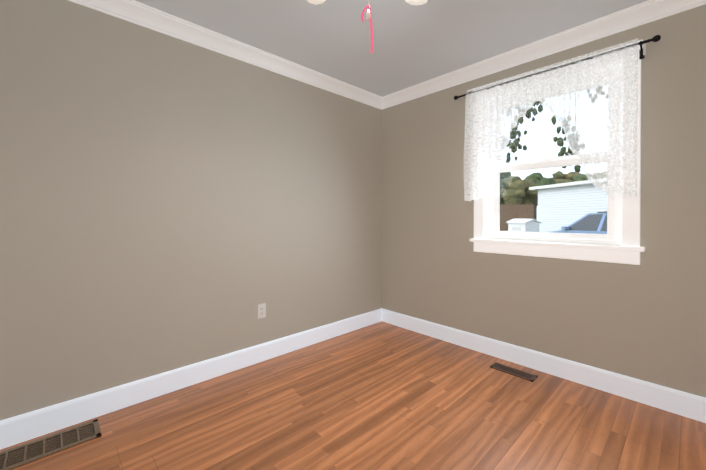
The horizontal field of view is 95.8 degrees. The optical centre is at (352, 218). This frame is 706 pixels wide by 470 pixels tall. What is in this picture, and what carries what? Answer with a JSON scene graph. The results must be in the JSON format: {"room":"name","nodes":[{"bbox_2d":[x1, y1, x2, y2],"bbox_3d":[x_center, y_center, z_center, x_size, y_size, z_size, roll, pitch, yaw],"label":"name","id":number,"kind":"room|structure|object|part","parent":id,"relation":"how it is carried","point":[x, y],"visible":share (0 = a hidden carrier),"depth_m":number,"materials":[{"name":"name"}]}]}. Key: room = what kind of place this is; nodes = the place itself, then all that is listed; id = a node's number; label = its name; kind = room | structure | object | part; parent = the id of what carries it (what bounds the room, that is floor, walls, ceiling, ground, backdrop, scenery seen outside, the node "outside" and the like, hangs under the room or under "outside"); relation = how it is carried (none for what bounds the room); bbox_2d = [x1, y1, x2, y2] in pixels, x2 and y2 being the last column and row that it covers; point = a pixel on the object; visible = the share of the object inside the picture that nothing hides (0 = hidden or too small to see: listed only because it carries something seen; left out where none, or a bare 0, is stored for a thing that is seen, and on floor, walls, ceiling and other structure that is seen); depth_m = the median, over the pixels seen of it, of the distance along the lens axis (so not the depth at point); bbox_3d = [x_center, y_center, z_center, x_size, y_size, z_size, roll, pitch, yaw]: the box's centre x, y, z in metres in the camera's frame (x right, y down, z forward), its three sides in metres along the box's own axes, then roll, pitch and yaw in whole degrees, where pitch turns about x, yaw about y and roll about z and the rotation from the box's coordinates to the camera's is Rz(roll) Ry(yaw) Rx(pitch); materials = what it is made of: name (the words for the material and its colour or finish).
{"room":"empty bedroom","nodes":[
{"label":"empty bedroom","id":0,"kind":"room"},
{"bbox_2d":[0,0,381,420],"bbox_3d":[-0.969,-0.083,2.428,3.700,2.440,0.150,0,0,-43],"label":"wall","id":1,"kind":"structure","parent":0,"point":[168,203],"depth_m":2.05,"materials":[{"name":"beige paint"}]},
{"bbox_2d":[0,309,379,449],"bbox_3d":[-0.912,1.069,2.373,3.400,0.137,0.015,0,0,-43],"label":"baseboard","id":2,"kind":"structure","parent":1,"relation":"attached to","point":[14,430],"depth_m":2.04,"materials":[{"name":"white wood"}]},
{"bbox_2d":[68,0,384,109],"bbox_3d":[-0.892,-1.253,2.340,3.400,0.100,0.076,0,0,-43],"label":"crown molding","id":3,"kind":"structure","parent":1,"relation":"attached to","point":[160,21],"depth_m":2.29,"materials":[{"name":"white wood"}]},
{"bbox_2d":[258,303,265,318],"bbox_3d":[-0.729,0.736,2.550,0.070,0.115,0.008,0,0,-43],"label":"duplex electrical outlet","id":4,"kind":"object","parent":1,"relation":"attached to","point":[261,310],"visible":1,"depth_m":2.55,"materials":[{"name":"white plastic"}]},
{"bbox_2d":[0,321,705,469],"bbox_3d":[0.088,1.202,1.315,3.700,0.120,3.230,0,0,-43],"label":"floor","id":5,"kind":"structure","parent":0,"point":[381,395],"depth_m":1.79,"materials":[{"name":"laminate"}]},
{"bbox_2d":[0,419,101,469],"bbox_3d":[-1.655,1.136,1.477,0.759,0.011,0.180,0,0,-43],"label":"floor vent","id":6,"kind":"object","parent":5,"relation":"in","point":[28,453],"visible":1,"depth_m":1.60,"materials":[{"name":"brown metal"}]},
{"bbox_2d":[490,362,537,381],"bbox_3d":[1.190,1.135,2.373,0.112,0.005,0.305,0,0,-43],"label":"floor vent","id":7,"kind":"object","parent":5,"relation":"in","point":[515,372],"visible":1,"depth_m":2.37,"materials":[{"name":"brown metal"}]},
{"bbox_2d":[135,0,647,96],"bbox_3d":[0.088,-1.358,1.302,3.700,0.120,3.230,0,0,-43],"label":"ceiling","id":8,"kind":"structure","parent":0,"point":[413,45],"depth_m":2.18,"materials":[{"name":"grey paint"}]},
{"bbox_2d":[307,0,427,52],"bbox_3d":[0.066,-0.966,1.291,0.964,0.664,0.941,0,0,-43],"label":"ceiling fan","id":9,"kind":"object","parent":8,"relation":"hanging from","point":[369,16],"visible":1,"depth_m":1.22,"materials":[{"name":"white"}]},
{"bbox_3d":[0.053,-0.822,1.212,0.042,0.377,0.024,0,0,-43],"label":"pull chain","id":10,"kind":"part","parent":9,"relation":"part of","materials":[{"name":"pink"}]},
{"bbox_2d":[382,4,705,397],"bbox_3d":[1.379,-0.084,2.527,0.150,2.440,2.930,0,0,-43],"label":"wall","id":11,"kind":"structure","parent":0,"point":[645,320],"depth_m":2.20,"materials":[{"name":"beige paint"}]},
{"bbox_2d":[380,308,705,422],"bbox_3d":[1.323,1.068,2.473,0.015,0.137,2.880,0,0,-43],"label":"baseboard","id":12,"kind":"structure","parent":11,"relation":"attached to","point":[685,404],"depth_m":2.25,"materials":[{"name":"white wood"}]},
{"bbox_2d":[384,0,705,107],"bbox_3d":[1.300,-1.253,2.440,0.076,0.100,2.760,0,0,-43],"label":"crown molding","id":13,"kind":"structure","parent":11,"relation":"attached to","point":[648,11],"depth_m":2.28,"materials":[{"name":"white wood"}]},
{"bbox_2d":[470,238,644,251],"bbox_3d":[1.423,0.185,2.378,0.112,0.026,1.114,0,0,-43],"label":"window sill","id":14,"kind":"structure","parent":11,"relation":"attached to","point":[584,245],"depth_m":2.24,"materials":[{"name":"white wood"}]},
{"bbox_2d":[473,40,642,264],"bbox_3d":[1.463,-0.410,2.413,0.163,1.388,1.086,0,0,-43],"label":"window","id":15,"kind":"structure","parent":11,"relation":"in","point":[612,236],"depth_m":2.27,"materials":[{"name":"white plastic"}]},
{"bbox_3d":[1.493,-0.412,2.441,0.038,1.072,0.770,0,0,-43],"label":"glass","id":16,"kind":"part","parent":15,"relation":"part of","materials":[{"name":"clear glass"}]},
{"bbox_2d":[454,35,660,200],"bbox_3d":[1.337,-0.612,2.332,0.129,0.951,1.313,0,0,-43],"label":"curtain","id":17,"kind":"object","parent":15,"relation":"hanging from","point":[491,117],"visible":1,"depth_m":2.16,"materials":[{"name":"white fabric"}]},
{"bbox_3d":[1.355,-1.030,2.347,0.081,0.094,1.313,0,0,-43],"label":"rod","id":18,"kind":"part","parent":17,"relation":"part of","materials":[{"name":"black metal"}]},
{"label":"outside","id":19,"kind":"structure","parent":0,"visible":0},
{"bbox_3d":[22.125,1.380,24.151,120.000,0.300,120.000,0,0,-43],"label":"ground","id":20,"kind":"structure","parent":19,"visible":0},
{"bbox_2d":[500,172,510,204],"bbox_3d":[12.664,-1.537,27.334,3.034,5.524,3.400,0,0,-43],"label":"tree","id":21,"kind":"object","parent":20,"relation":"on","point":[505,175],"depth_m":26.74,"materials":[{"name":"green plant"}]},
{"bbox_2d":[500,203,534,230],"bbox_3d":[10.430,0.085,21.927,4.343,2.311,0.120,0,0,-5],"label":"fence","id":22,"kind":"object","parent":20,"relation":"on","point":[515,212],"depth_m":21.92,"materials":[{"name":"brown wood"}]},
{"bbox_2d":[500,176,537,211],"bbox_3d":[13.201,-1.101,25.339,3.284,4.671,3.272,0,0,-43],"label":"tree","id":23,"kind":"object","parent":20,"relation":"on","point":[518,190],"depth_m":24.74,"materials":[{"name":"green plant"}]},
{"bbox_2d":[507,219,541,231],"bbox_3d":[7.040,0.639,13.204,0.760,1.290,1.120,0,0,-12],"label":"shed","id":24,"kind":"object","parent":20,"relation":"on","point":[526,225],"depth_m":12.77,"materials":[{"name":"white"}]},
{"bbox_2d":[524,172,555,219],"bbox_3d":[17.024,-1.613,30.468,3.516,5.644,3.799,0,0,-43],"label":"tree","id":25,"kind":"object","parent":20,"relation":"on","point":[534,177],"depth_m":30.01,"materials":[{"name":"green plant"}]},
{"bbox_2d":[504,86,607,172],"bbox_3d":[4.371,-1.587,7.930,2.686,5.808,3.547,0,0,-43],"label":"tree","id":26,"kind":"object","parent":20,"relation":"on","point":[517,131],"depth_m":7.07,"materials":[{"name":"green plant"}]},
{"bbox_2d":[552,171,580,183],"bbox_3d":[23.097,-2.107,35.140,4.640,6.587,4.053,0,0,-43],"label":"tree","id":27,"kind":"object","parent":20,"relation":"on","point":[557,175],"depth_m":34.70,"materials":[{"name":"green plant"}]},
{"bbox_2d":[529,178,606,231],"bbox_3d":[13.330,-0.251,7.194,5.850,3.129,20.600,0,0,-12],"label":"home","id":28,"kind":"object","parent":20,"relation":"on","point":[570,209],"depth_m":14.88,"materials":[{"name":"plastic"}]},
{"bbox_2d":[552,212,606,233],"bbox_3d":[7.835,0.550,9.496,1.980,1.515,4.570,0,0,-12],"label":"car","id":29,"kind":"object","parent":20,"relation":"on","point":[587,229],"depth_m":9.52,"materials":[{"name":"blue paint"}]},
{"bbox_2d":[573,173,605,181],"bbox_3d":[24.001,-1.746,32.602,3.798,5.890,3.834,0,0,-43],"label":"tree","id":30,"kind":"object","parent":20,"relation":"on","point":[578,177],"depth_m":32.22,"materials":[{"name":"green plant"}]}
]}

